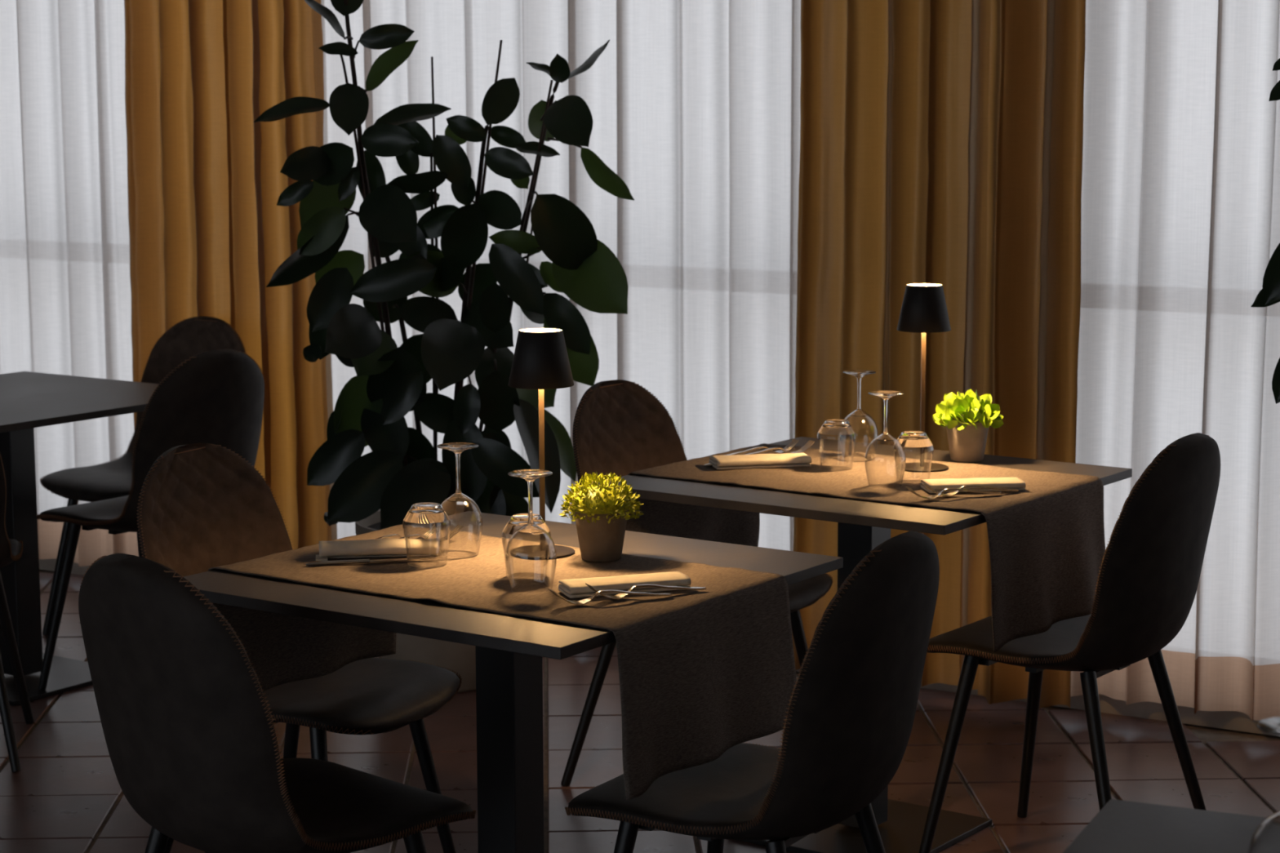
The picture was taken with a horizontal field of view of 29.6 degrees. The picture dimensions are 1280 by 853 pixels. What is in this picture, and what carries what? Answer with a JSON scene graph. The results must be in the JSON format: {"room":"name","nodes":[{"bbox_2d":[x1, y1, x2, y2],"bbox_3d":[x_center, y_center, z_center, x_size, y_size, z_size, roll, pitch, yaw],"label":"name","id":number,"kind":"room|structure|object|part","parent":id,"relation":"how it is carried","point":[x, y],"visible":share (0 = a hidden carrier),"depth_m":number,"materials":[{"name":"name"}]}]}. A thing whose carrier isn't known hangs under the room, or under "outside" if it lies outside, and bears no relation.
{"room":"restaurant dining room","nodes":[
{"label":"restaurant dining room","id":0,"kind":"room"},
{"bbox_2d":[0,568,1279,852],"bbox_3d":[-2.819,1.164,3.199,11.004,0.101,10.106,5,9,31],"label":"floor","id":1,"kind":"structure","parent":0,"point":[66,795],"depth_m":5.52,"materials":[{"name":"brown tile"}]},
{"bbox_2d":[0,453,33,772],"bbox_3d":[-1.669,0.325,5.606,0.451,0.887,0.532,-2,8,-10],"label":"dining chair","id":2,"kind":"object","parent":1,"relation":"on","point":[11,550],"visible":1,"depth_m":5.54,"materials":[{"name":"black metal"}]},
{"bbox_3d":[-1.637,0.139,5.399,0.427,0.460,0.168,-2,8,-10],"label":"backrest","id":3,"kind":"part","parent":2,"relation":"part of","materials":[{"name":"black leather"}]},
{"bbox_3d":[-1.466,0.563,5.521,0.030,0.439,0.158,-8,11,-42],"label":"leg","id":4,"kind":"part","parent":2,"relation":"part of","materials":[{"name":"black metal"}]},
{"bbox_3d":[-1.682,0.307,5.678,0.447,0.074,0.383,-2,8,-10],"label":"seat","id":5,"kind":"part","parent":2,"relation":"part of","materials":[{"name":"black leather"}]},
{"bbox_3d":[-1.525,0.514,5.846,0.030,0.444,0.126,5,10,35],"label":"leg","id":6,"kind":"part","parent":2,"relation":"part of","materials":[{"name":"black metal"}]},
{"bbox_2d":[0,371,159,706],"bbox_3d":[-1.625,0.293,6.302,0.810,0.750,0.800,5,10,34],"label":"dining table","id":7,"kind":"object","parent":1,"relation":"on","point":[28,400],"visible":0.69,"depth_m":6.27,"materials":[{"name":"wood"}]},
{"bbox_3d":[-1.624,0.659,6.353,0.400,0.012,0.400,5,10,34],"label":"plate","id":8,"kind":"part","parent":7,"relation":"part of","materials":[{"name":"black metal"}]},
{"bbox_2d":[40,316,246,635],"bbox_3d":[-1.385,0.147,6.862,0.451,0.887,0.532,6,10,36],"label":"dining chair","id":9,"kind":"object","parent":1,"relation":"on","point":[190,337],"visible":0.45,"depth_m":6.92,"materials":[{"name":"brown fabric"}]},
{"bbox_3d":[-1.636,0.373,6.850,0.126,0.444,0.030,-1,8,-8],"label":"leg","id":10,"kind":"part","parent":9,"relation":"part of","materials":[{"name":"black metal"}]},
{"bbox_3d":[-1.429,0.148,6.801,0.447,0.074,0.383,6,10,36],"label":"seat","id":11,"kind":"part","parent":9,"relation":"part of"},
{"bbox_3d":[-1.278,-0.085,6.977,0.427,0.460,0.168,6,10,36],"label":"backrest","id":12,"kind":"part","parent":9,"relation":"part of","materials":[{"name":"brown leather"}]},
{"bbox_2d":[36,348,265,690],"bbox_3d":[-1.228,0.230,6.178,0.532,0.887,0.451,6,10,36],"label":"dining chair","id":13,"kind":"object","parent":1,"relation":"on","point":[215,397],"visible":0.66,"depth_m":5.98,"materials":[{"name":"black metal"}]},
{"bbox_3d":[-1.480,0.454,6.174,0.126,0.444,0.030,-1,8,-9],"label":"leg","id":14,"kind":"part","parent":13,"relation":"part of","materials":[{"name":"black metal"}]},
{"bbox_3d":[-1.288,0.216,6.221,0.383,0.074,0.447,6,10,36],"label":"seat","id":15,"kind":"part","parent":13,"relation":"part of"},
{"bbox_3d":[-1.247,0.251,6.195,0.260,0.014,0.270,6,10,36],"label":"seat frame","id":16,"kind":"part","parent":13,"relation":"part of","materials":[{"name":"black metal"}]},
{"bbox_3d":[-1.212,0.484,5.979,0.030,0.439,0.158,-3,9,-21],"label":"leg","id":17,"kind":"part","parent":13,"relation":"part of","materials":[{"name":"black metal"}]},
{"bbox_3d":[-1.082,0.033,6.041,0.168,0.460,0.427,6,10,36],"label":"backrest","id":18,"kind":"part","parent":13,"relation":"part of","materials":[{"name":"black leather"}]},
{"bbox_2d":[78,553,475,852],"bbox_3d":[-0.556,0.598,3.651,0.451,0.887,0.532,7,11,43],"label":"dining chair","id":19,"kind":"object","parent":1,"relation":"on","point":[188,730],"visible":1,"depth_m":3.42,"materials":[{"name":"black fabric"}]},
{"bbox_3d":[-0.788,0.818,3.696,0.158,0.439,0.030,-2,8,-13],"label":"leg","id":20,"kind":"part","parent":19,"relation":"part of","materials":[{"name":"black metal"}]},
{"bbox_3d":[-0.682,0.406,3.491,0.427,0.460,0.168,7,11,43],"label":"backrest","id":21,"kind":"part","parent":19,"relation":"part of","materials":[{"name":"black leather"}]},
{"bbox_3d":[-0.504,0.582,3.704,0.447,0.074,0.383,7,11,43],"label":"seat","id":22,"kind":"part","parent":19,"relation":"part of","materials":[{"name":"black leather"}]},
{"bbox_3d":[-0.300,0.814,3.692,0.126,0.444,0.030,0,8,-1],"label":"leg","id":23,"kind":"part","parent":19,"relation":"part of","materials":[{"name":"black metal"}]},
{"bbox_2d":[137,443,462,852],"bbox_3d":[-0.633,0.486,4.444,0.532,0.887,0.451,4,9,27],"label":"dining chair","id":24,"kind":"object","parent":1,"relation":"on","point":[202,507],"visible":0.58,"depth_m":4.46,"materials":[{"name":"black metal"}]},
{"bbox_3d":[-0.795,0.264,4.497,0.168,0.460,0.427,4,9,27],"label":"backrest","id":25,"kind":"part","parent":24,"relation":"part of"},
{"bbox_3d":[-0.848,0.721,4.388,0.158,0.439,0.030,-1,8,-5],"label":"leg","id":26,"kind":"part","parent":24,"relation":"part of","materials":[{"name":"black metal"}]},
{"bbox_3d":[-0.683,0.676,4.700,0.030,0.439,0.158,-5,9,-29],"label":"leg","id":27,"kind":"part","parent":24,"relation":"part of","materials":[{"name":"black metal"}]},
{"bbox_3d":[-0.552,0.739,4.235,0.030,0.444,0.126,-3,8,-17],"label":"leg","id":28,"kind":"part","parent":24,"relation":"part of","materials":[{"name":"black metal"}]},
{"bbox_3d":[-0.566,0.483,4.408,0.383,0.074,0.447,4,9,27],"label":"seat","id":29,"kind":"part","parent":24,"relation":"part of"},
{"bbox_3d":[-0.388,0.694,4.546,0.126,0.444,0.030,-3,8,-18],"label":"leg","id":30,"kind":"part","parent":24,"relation":"part of","materials":[{"name":"black metal"}]},
{"bbox_2d":[253,0,634,693],"bbox_3d":[-0.469,-0.218,6.083,0.860,1.817,0.700,4,9,27],"label":"potted plant","id":31,"kind":"object","parent":1,"relation":"on","point":[402,469],"visible":0.9,"depth_m":6.00,"materials":[{"name":"green plant"}]},
{"bbox_3d":[-0.636,-0.408,6.113,0.199,1.449,0.025,-4,9,-23],"label":"stem","id":32,"kind":"part","parent":31,"relation":"part of","materials":[{"name":"brown"}]},
{"bbox_3d":[-0.623,-0.180,6.231,0.176,0.981,0.053,-3,8,-16],"label":"stem","id":33,"kind":"part","parent":31,"relation":"part of","materials":[{"name":"brown"}]},
{"bbox_2d":[355,504,475,693],"bbox_3d":[-0.514,0.452,6.295,0.444,0.430,0.444,0,8,0],"label":"planter","id":34,"kind":"object","parent":31,"relation":"attached to","point":[460,658],"depth_m":6.14,"materials":[{"name":"beige plastic"}]},
{"bbox_3d":[-0.533,-0.195,6.259,0.012,1.020,0.061,-1,8,-7],"label":"stem","id":35,"kind":"part","parent":31,"relation":"part of","materials":[{"name":"brown"}]},
{"bbox_3d":[-0.441,-0.236,6.141,0.160,1.098,0.037,3,9,21],"label":"stem","id":36,"kind":"part","parent":31,"relation":"part of","materials":[{"name":"brown"}]},
{"bbox_3d":[-0.337,-0.284,6.184,0.293,1.201,0.028,2,8,17],"label":"stem","id":37,"kind":"part","parent":31,"relation":"part of","materials":[{"name":"brown plant"}]},
{"bbox_2d":[183,511,843,852],"bbox_3d":[-0.216,0.608,4.042,0.810,0.750,0.800,5,10,34],"label":"dining table","id":38,"kind":"object","parent":1,"relation":"on","point":[510,649],"visible":0.48,"depth_m":3.98,"materials":[{"name":"wood"}]},
{"bbox_2d":[208,524,796,800],"bbox_3d":[-0.237,0.358,3.977,0.891,0.254,0.504,5,10,34],"label":"table runner","id":39,"kind":"object","parent":38,"relation":"on","point":[703,674],"visible":0.78,"depth_m":3.83,"materials":[{"name":"beige fabric"}]},
{"bbox_2d":[306,557,436,565],"bbox_3d":[-0.446,0.224,4.021,0.217,0.006,0.017,-2,8,-13],"label":"knife","id":40,"kind":"object","parent":39,"relation":"on","point":[359,561],"visible":1,"depth_m":4.01,"materials":[{"name":"silver metal"}]},
{"bbox_3d":[-0.501,0.226,4.010,0.105,0.006,0.014,-2,8,-13],"label":"handle","id":41,"kind":"part","parent":40,"relation":"part of","materials":[{"name":"silver metal"}]},
{"bbox_3d":[-0.395,0.222,4.032,0.112,0.001,0.016,-2,8,-13],"label":"blade","id":42,"kind":"part","parent":40,"relation":"part of","materials":[{"name":"silver metal"}]},
{"bbox_2d":[315,538,438,560],"bbox_3d":[-0.443,0.205,4.072,0.206,0.030,0.050,-1,8,-7],"label":"napkin","id":43,"kind":"object","parent":39,"relation":"on","point":[376,547],"visible":0.97,"depth_m":4.06,"materials":[{"name":"beige fabric"}]},
{"bbox_2d":[377,524,439,539],"bbox_3d":[-0.437,0.192,4.167,0.200,0.027,0.024,-6,10,-34],"label":"fork","id":44,"kind":"object","parent":39,"relation":"on","point":[428,535],"visible":0.47,"depth_m":4.21,"materials":[{"name":"silver metal"}]},
{"bbox_3d":[-0.466,0.199,4.147,0.130,0.018,0.012,-6,10,-34],"label":"handle","id":45,"kind":"part","parent":44,"relation":"part of","materials":[{"name":"silver metal"}]},
{"bbox_2d":[402,502,450,567],"bbox_3d":[-0.353,0.178,4.011,0.080,0.098,0.080,0,8,0],"label":"tumbler","id":46,"kind":"object","parent":39,"relation":"on","point":[419,513],"visible":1,"depth_m":3.98,"materials":[{"name":"clear glass"}]},
{"bbox_2d":[398,524,463,543],"bbox_3d":[-0.398,0.192,4.166,0.200,0.027,0.024,-5,9,-30],"label":"fork","id":47,"kind":"object","parent":39,"relation":"on","point":[446,538],"visible":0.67,"depth_m":4.20,"materials":[{"name":"silver metal"}]},
{"bbox_3d":[-0.429,0.198,4.149,0.130,0.018,0.012,-5,9,-30],"label":"handle","id":48,"kind":"part","parent":47,"relation":"part of","materials":[{"name":"silver metal"}]},
{"bbox_2d":[435,442,483,555],"bbox_3d":[-0.306,0.124,4.085,0.081,0.186,0.081,0,8,0],"label":"wine glass","id":49,"kind":"object","parent":39,"relation":"on","point":[457,448],"visible":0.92,"depth_m":4.07,"materials":[{"name":"clear glass"}]},
{"bbox_3d":[-0.306,0.079,4.078,0.010,0.068,0.010,0,8,0],"label":"stem","id":50,"kind":"part","parent":49,"relation":"part of","materials":[{"name":"clear glass"}]},
{"bbox_2d":[435,492,483,555],"bbox_3d":[-0.306,0.164,4.090,0.081,0.105,0.081,0,8,0],"label":"bowl","id":51,"kind":"object","parent":49,"relation":"on","point":[457,496],"depth_m":4.08,"materials":[{"name":"clear glass"}]},
{"bbox_2d":[501,513,551,579],"bbox_3d":[-0.183,0.193,3.905,0.080,0.098,0.080,5,10,32],"label":"tumbler","id":52,"kind":"object","parent":39,"relation":"on","point":[516,522],"visible":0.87,"depth_m":3.88,"materials":[{"name":"clear glass"}]},
{"bbox_2d":[505,469,556,593],"bbox_3d":[-0.171,0.164,3.795,0.081,0.186,0.081,5,10,32],"label":"wine glass","id":53,"kind":"object","parent":39,"relation":"on","point":[530,476],"visible":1,"depth_m":3.79,"materials":[{"name":"clear glass"}]},
{"bbox_3d":[-0.172,0.119,3.789,0.010,0.068,0.010,5,10,32],"label":"stem","id":54,"kind":"part","parent":53,"relation":"part of","materials":[{"name":"clear glass"}]},
{"bbox_2d":[505,523,556,593],"bbox_3d":[-0.171,0.204,3.801,0.081,0.105,0.081,5,10,32],"label":"bowl","id":55,"kind":"object","parent":53,"relation":"on","point":[529,527],"depth_m":3.79,"materials":[{"name":"clear glass"}]},
{"bbox_2d":[507,328,574,558],"bbox_3d":[-0.166,0.026,4.080,0.111,0.379,0.111,-2,8,-12],"label":"table lamp","id":56,"kind":"object","parent":39,"relation":"on","point":[540,361],"visible":0.99,"depth_m":4.03,"materials":[{"name":"brown metal"}]},
{"bbox_3d":[-0.166,-0.115,4.060,0.111,0.093,0.111,-2,8,-12],"label":"lamp shade","id":57,"kind":"part","parent":56,"relation":"part of","materials":[{"name":"black metal"}]},
{"bbox_2d":[558,471,644,562],"bbox_3d":[-0.064,0.148,4.044,0.142,0.148,0.139,0,8,0],"label":"potted plant","id":58,"kind":"object","parent":39,"relation":"on","point":[601,513],"visible":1,"depth_m":4.01,"materials":[{"name":"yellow plant"}]},
{"bbox_3d":[-0.065,0.180,4.047,0.092,0.084,0.092,0,8,0],"label":"pot","id":59,"kind":"part","parent":58,"relation":"part of","materials":[{"name":"beige ceramic"}]},
{"bbox_2d":[547,588,672,604],"bbox_3d":[-0.043,0.255,3.712,0.200,0.027,0.024,-3,9,-21],"label":"fork","id":60,"kind":"object","parent":39,"relation":"on","point":[583,602],"visible":1,"depth_m":3.71,"materials":[{"name":"silver metal"}]},
{"bbox_3d":[-0.011,0.257,3.725,0.130,0.018,0.012,-3,9,-21],"label":"handle","id":61,"kind":"part","parent":60,"relation":"part of","materials":[{"name":"silver metal"}]},
{"bbox_2d":[557,571,691,598],"bbox_3d":[-0.024,0.247,3.799,0.199,0.020,0.066,-3,9,-20],"label":"napkin","id":62,"kind":"object","parent":39,"relation":"on","point":[574,588],"visible":0.93,"depth_m":3.78,"materials":[{"name":"beige fabric"}]},
{"bbox_2d":[585,582,706,599],"bbox_3d":[0.012,0.249,3.753,0.200,0.027,0.024,-4,9,-23],"label":"fork","id":63,"kind":"object","parent":39,"relation":"on","point":[620,596],"visible":1,"depth_m":3.75,"materials":[{"name":"silver metal"}]},
{"bbox_3d":[0.044,0.251,3.767,0.130,0.018,0.012,-4,9,-23],"label":"handle","id":64,"kind":"part","parent":63,"relation":"part of","materials":[{"name":"silver metal"}]},
{"bbox_2d":[560,379,833,786],"bbox_3d":[0.126,0.352,5.376,0.532,0.887,0.451,5,10,33],"label":"dining chair","id":65,"kind":"object","parent":1,"relation":"on","point":[620,428],"visible":0.44,"depth_m":5.42,"materials":[{"name":"black metal"}]},
{"bbox_3d":[-0.098,0.584,5.343,0.158,0.439,0.030,0,8,1],"label":"leg","id":66,"kind":"part","parent":65,"relation":"part of","materials":[{"name":"black metal"}]},
{"bbox_3d":[-0.027,0.128,5.446,0.168,0.460,0.427,5,10,33],"label":"backrest","id":67,"kind":"part","parent":65,"relation":"part of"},
{"bbox_3d":[0.377,0.564,5.452,0.126,0.444,0.030,-2,8,-12],"label":"leg","id":68,"kind":"part","parent":65,"relation":"part of","materials":[{"name":"black metal"}]},
{"bbox_3d":[0.188,0.350,5.333,0.383,0.074,0.447,5,10,33],"label":"seat","id":69,"kind":"part","parent":65,"relation":"part of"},
{"bbox_2d":[564,530,939,852],"bbox_3d":[0.189,0.582,3.748,0.532,0.887,0.451,5,9,30],"label":"dining chair","id":70,"kind":"object","parent":1,"relation":"on","point":[848,724],"visible":0.95,"depth_m":3.55,"materials":[{"name":"brown fabric"}]},
{"bbox_3d":[-0.058,0.810,3.719,0.126,0.444,0.030,-2,8,-15],"label":"leg","id":71,"kind":"part","parent":70,"relation":"part of","materials":[{"name":"black metal"}]},
{"bbox_3d":[0.124,0.569,3.784,0.383,0.074,0.447,5,9,30],"label":"seat","id":72,"kind":"part","parent":70,"relation":"part of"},
{"bbox_3d":[0.121,0.766,4.022,0.030,0.444,0.126,-2,8,-14],"label":"leg","id":73,"kind":"part","parent":70,"relation":"part of","materials":[{"name":"black metal"}]},
{"bbox_3d":[0.168,0.603,3.763,0.260,0.014,0.270,5,9,30],"label":"seat frame","id":74,"kind":"part","parent":70,"relation":"part of","materials":[{"name":"black metal"}]},
{"bbox_3d":[0.229,0.835,3.552,0.030,0.439,0.158,-4,9,-26],"label":"leg","id":75,"kind":"part","parent":70,"relation":"part of","materials":[{"name":"black metal"}]},
{"bbox_3d":[0.345,0.383,3.627,0.168,0.460,0.427,5,9,30],"label":"backrest","id":76,"kind":"part","parent":70,"relation":"part of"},
{"bbox_3d":[0.409,0.792,3.856,0.158,0.439,0.030,-1,8,-2],"label":"leg","id":77,"kind":"part","parent":70,"relation":"part of","materials":[{"name":"black metal"}]},
{"bbox_2d":[588,436,1132,852],"bbox_3d":[0.460,0.472,4.986,0.810,0.750,0.800,6,10,36],"label":"dining table","id":78,"kind":"object","parent":1,"relation":"on","point":[863,526],"visible":0.4,"depth_m":4.91,"materials":[{"name":"wood"}]},
{"bbox_3d":[0.461,0.838,5.037,0.400,0.012,0.400,6,10,36],"label":"plate","id":79,"kind":"part","parent":78,"relation":"part of","materials":[{"name":"black metal"}]},
{"bbox_2d":[625,443,1105,652],"bbox_3d":[0.454,0.226,4.944,0.905,0.266,0.521,6,10,36],"label":"table runner","id":80,"kind":"object","parent":78,"relation":"on","point":[1046,543],"visible":0.71,"depth_m":4.79,"materials":[{"name":"beige fabric"}]},
{"bbox_2d":[708,453,811,469],"bbox_3d":[0.250,0.071,5.038,0.201,0.021,0.080,-2,8,-11],"label":"napkin","id":81,"kind":"object","parent":80,"relation":"on","point":[786,460],"visible":1,"depth_m":5.01,"materials":[{"name":"beige fabric"}]},
{"bbox_2d":[703,462,713,466],"bbox_3d":[0.239,0.076,5.051,0.217,0.006,0.017,-2,8,-14],"label":"knife","id":82,"kind":"object","parent":81,"relation":"on","point":[711,464],"visible":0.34,"depth_m":5.03,"materials":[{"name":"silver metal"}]},
{"bbox_2d":[724,439,799,455],"bbox_3d":[0.251,0.048,5.172,0.200,0.027,0.024,-5,9,-29],"label":"fork","id":83,"kind":"object","parent":80,"relation":"on","point":[789,446],"visible":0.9,"depth_m":5.19,"materials":[{"name":"silver metal"}]},
{"bbox_3d":[0.220,0.054,5.155,0.130,0.018,0.012,-5,9,-29],"label":"handle","id":84,"kind":"part","parent":83,"relation":"part of","materials":[{"name":"silver metal"}]},
{"bbox_2d":[745,440,814,454],"bbox_3d":[0.281,0.050,5.158,0.200,0.027,0.024,-4,9,-27],"label":"fork","id":85,"kind":"object","parent":80,"relation":"on","point":[802,449],"visible":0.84,"depth_m":5.18,"materials":[{"name":"silver metal"}]},
{"bbox_3d":[0.250,0.056,5.143,0.130,0.018,0.012,-4,9,-27],"label":"handle","id":86,"kind":"part","parent":85,"relation":"part of","materials":[{"name":"silver metal"}]},
{"bbox_2d":[817,419,856,470],"bbox_3d":[0.406,0.037,4.997,0.080,0.098,0.080,-4,9,-24],"label":"tumbler","id":87,"kind":"object","parent":80,"relation":"on","point":[830,427],"visible":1,"depth_m":4.97,"materials":[{"name":"clear glass"}]},
{"bbox_2d":[840,369,878,461],"bbox_3d":[0.463,-0.024,5.115,0.081,0.186,0.081,-4,9,-24],"label":"wine glass","id":88,"kind":"object","parent":80,"relation":"on","point":[859,374],"visible":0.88,"depth_m":5.10,"materials":[{"name":"clear glass"}]},
{"bbox_2d":[840,408,878,461],"bbox_3d":[0.463,0.016,5.120,0.081,0.105,0.081,-4,9,-24],"label":"bowl","id":89,"kind":"object","parent":88,"relation":"on","point":[858,412],"depth_m":5.11,"materials":[{"name":"clear glass"}]},
{"bbox_3d":[0.463,-0.069,5.109,0.010,0.068,0.010,-4,9,-24],"label":"stem","id":90,"kind":"part","parent":88,"relation":"part of","materials":[{"name":"clear glass"}]},
{"bbox_2d":[864,390,906,488],"bbox_3d":[0.484,0.025,4.765,0.081,0.186,0.081,1,8,8],"label":"wine glass","id":91,"kind":"object","parent":80,"relation":"on","point":[886,395],"visible":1,"depth_m":4.75,"materials":[{"name":"clear glass"}]},
{"bbox_2d":[864,433,906,488],"bbox_3d":[0.484,0.065,4.770,0.081,0.105,0.081,1,8,8],"label":"bowl","id":92,"kind":"object","parent":91,"relation":"on","point":[883,437],"depth_m":4.76,"materials":[{"name":"clear glass"}]},
{"bbox_3d":[0.483,-0.020,4.758,0.010,0.068,0.010,1,8,8],"label":"stem","id":93,"kind":"part","parent":91,"relation":"part of","materials":[{"name":"clear glass"}]},
{"bbox_2d":[893,431,933,484],"bbox_3d":[0.545,0.060,4.826,0.080,0.098,0.080,1,8,8],"label":"tumbler","id":94,"kind":"object","parent":80,"relation":"on","point":[907,438],"visible":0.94,"depth_m":4.80,"materials":[{"name":"clear glass"}]},
{"bbox_2d":[895,283,951,471],"bbox_3d":[0.582,-0.102,4.974,0.111,0.379,0.111,-1,8,-5],"label":"table lamp","id":95,"kind":"object","parent":80,"relation":"on","point":[923,310],"visible":0.95,"depth_m":4.92,"materials":[{"name":"brown metal"}]},
{"bbox_3d":[0.582,-0.244,4.954,0.111,0.093,0.111,-1,8,-5],"label":"lamp shade","id":96,"kind":"part","parent":95,"relation":"part of","materials":[{"name":"black metal"}]},
{"bbox_2d":[905,486,1000,499],"bbox_3d":[0.603,0.123,4.636,0.200,0.027,0.024,-3,9,-20],"label":"fork","id":97,"kind":"object","parent":80,"relation":"on","point":[932,497],"visible":1,"depth_m":4.63,"materials":[{"name":"silver metal"}]},
{"bbox_3d":[0.636,0.124,4.648,0.130,0.018,0.012,-3,9,-20],"label":"handle","id":98,"kind":"part","parent":97,"relation":"part of","materials":[{"name":"silver metal"}]},
{"bbox_2d":[923,483,1018,497],"bbox_3d":[0.642,0.118,4.668,0.200,0.027,0.024,-3,8,-19],"label":"fork","id":99,"kind":"object","parent":80,"relation":"on","point":[951,494],"visible":1,"depth_m":4.66,"materials":[{"name":"silver metal"}]},
{"bbox_3d":[0.675,0.120,4.680,0.130,0.018,0.012,-3,8,-19],"label":"handle","id":100,"kind":"part","parent":99,"relation":"part of","materials":[{"name":"silver metal"}]},
{"bbox_2d":[920,477,1026,493],"bbox_3d":[0.652,0.114,4.737,0.191,0.019,0.074,-1,8,-8],"label":"napkin","id":101,"kind":"object","parent":80,"relation":"on","point":[938,485],"visible":0.88,"depth_m":4.71,"materials":[{"name":"beige fabric"}]},
{"bbox_2d":[933,389,1003,462],"bbox_3d":[0.690,-0.004,5.093,0.146,0.150,0.143,0,8,0],"label":"potted plant","id":102,"kind":"object","parent":78,"relation":"on","point":[967,434],"visible":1,"depth_m":5.06,"materials":[{"name":"green plant"}]},
{"bbox_3d":[0.690,0.028,5.099,0.093,0.086,0.093,0,8,0],"label":"pot","id":103,"kind":"part","parent":102,"relation":"part of","materials":[{"name":"grey ceramic"}]},
{"bbox_2d":[918,432,1220,852],"bbox_3d":[0.860,0.435,4.774,0.532,0.887,0.451,6,10,36],"label":"dining chair","id":104,"kind":"object","parent":1,"relation":"on","point":[1148,580],"visible":0.94,"depth_m":4.58,"materials":[{"name":"black fabric"}]},
{"bbox_3d":[0.608,0.659,4.771,0.126,0.444,0.030,-1,8,-9],"label":"leg","id":105,"kind":"part","parent":104,"relation":"part of","materials":[{"name":"black metal"}]},
{"bbox_3d":[0.799,0.421,4.817,0.383,0.074,0.447,6,10,36],"label":"seat","id":106,"kind":"part","parent":104,"relation":"part of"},
{"bbox_3d":[0.818,0.619,5.054,0.030,0.444,0.126,-1,8,-8],"label":"leg","id":107,"kind":"part","parent":104,"relation":"part of","materials":[{"name":"black metal"}]},
{"bbox_3d":[0.840,0.456,4.791,0.260,0.014,0.270,6,10,36],"label":"seat frame","id":108,"kind":"part","parent":104,"relation":"part of","materials":[{"name":"black metal"}]},
{"bbox_3d":[0.876,0.689,4.575,0.030,0.439,0.158,-3,9,-21],"label":"leg","id":109,"kind":"part","parent":104,"relation":"part of","materials":[{"name":"black metal"}]},
{"bbox_3d":[1.006,0.238,4.637,0.168,0.460,0.427,6,10,36],"label":"backrest","id":110,"kind":"part","parent":104,"relation":"part of","materials":[{"name":"black leather"}]},
{"bbox_3d":[1.087,0.648,4.859,0.158,0.439,0.030,0,8,4],"label":"leg","id":111,"kind":"part","parent":104,"relation":"part of","materials":[{"name":"black metal"}]},
{"bbox_2d":[1062,799,1279,852],"bbox_3d":[0.729,0.861,2.228,0.810,0.750,0.800,3,9,24],"label":"dining table","id":112,"kind":"object","parent":1,"relation":"on","point":[1120,826],"visible":1,"depth_m":2.58,"materials":[{"name":"concrete"}]},
{"bbox_2d":[1247,716,1279,852],"bbox_3d":[0.622,0.376,2.308,0.081,0.186,0.081,7,11,40],"label":"wine glass","id":113,"kind":"object","parent":112,"relation":"on","point":[1271,726],"visible":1,"depth_m":2.31,"materials":[{"name":"clear glass"}]},
{"bbox_2d":[1247,810,1279,852],"bbox_3d":[0.622,0.416,2.313,0.081,0.105,0.081,7,11,40],"label":"bowl","id":114,"kind":"object","parent":113,"relation":"on","point":[1275,818],"depth_m":2.31,"materials":[{"name":"clear glass"}]},
{"bbox_2d":[1250,57,1279,404],"bbox_3d":[1.668,-0.037,4.974,0.828,1.755,0.444,0,8,0],"label":"fig","id":115,"kind":"object","parent":1,"relation":"on","point":[1269,295],"visible":1,"depth_m":4.90,"materials":[{"name":"green plant"}]},
{"bbox_3d":[0.268,-2.172,6.300,6.401,0.380,3.965,0,8,0],"label":"lintel","id":116,"kind":"object","parent":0,"visible":0},
{"bbox_3d":[0.135,-1.991,6.100,6.340,0.050,3.862,0,8,0],"label":"trim","id":117,"kind":"structure","parent":116,"relation":"attached to","visible":0},
{"bbox_2d":[0,0,138,566],"bbox_3d":[-2.190,-0.872,7.696,1.800,2.568,0.106,5,9,31],"label":"sheer curtain","id":118,"kind":"object","parent":117,"relation":"hanging from","point":[65,294],"visible":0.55,"depth_m":7.50,"materials":[{"name":"white fabric"}]},
{"bbox_2d":[124,0,337,550],"bbox_3d":[-1.201,-0.779,7.016,0.772,2.568,0.099,5,9,31],"label":"drape","id":119,"kind":"object","parent":117,"relation":"hanging from","point":[208,232],"visible":0.6,"depth_m":7.04,"materials":[{"name":"orange fabric"}]},
{"bbox_2d":[320,0,800,551],"bbox_3d":[-0.223,-0.715,6.535,1.701,2.568,0.109,5,9,32],"label":"sheer curtain","id":120,"kind":"object","parent":117,"relation":"hanging from","point":[694,104],"visible":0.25,"depth_m":6.40,"materials":[{"name":"white fabric"}]},
{"bbox_2d":[791,0,991,689],"bbox_3d":[0.620,-0.633,5.939,0.551,2.568,0.119,4,9,29],"label":"drape","id":121,"kind":"object","parent":117,"relation":"hanging from","point":[893,186],"visible":0.56,"depth_m":5.97,"materials":[{"name":"orange fabric"}]},
{"bbox_2d":[977,0,1085,708],"bbox_3d":[0.916,-0.599,5.689,0.247,2.568,0.130,6,10,38],"label":"drape","id":122,"kind":"object","parent":117,"relation":"hanging from","point":[1037,47],"visible":0.76,"depth_m":5.72,"materials":[{"name":"orange fabric"}]},
{"bbox_2d":[1070,0,1279,720],"bbox_3d":[2.123,-0.527,5.150,2.680,2.568,0.124,5,9,31],"label":"sheer curtain","id":123,"kind":"object","parent":117,"relation":"hanging from","point":[1180,219],"visible":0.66,"depth_m":5.71,"materials":[{"name":"white fabric"}]},
{"bbox_3d":[-4.022,-1.219,9.021,2.452,3.000,1.607,0,8,0],"label":"wall","id":124,"kind":"structure","parent":0,"visible":0},
{"bbox_2d":[39,559,1279,736],"bbox_3d":[-0.499,0.532,7.043,11.000,0.062,0.160,5,9,31],"label":"baseboard","id":125,"kind":"structure","parent":124,"relation":"attached to","point":[1228,720],"depth_m":5.92,"materials":[{"name":"stone"}]}
]}

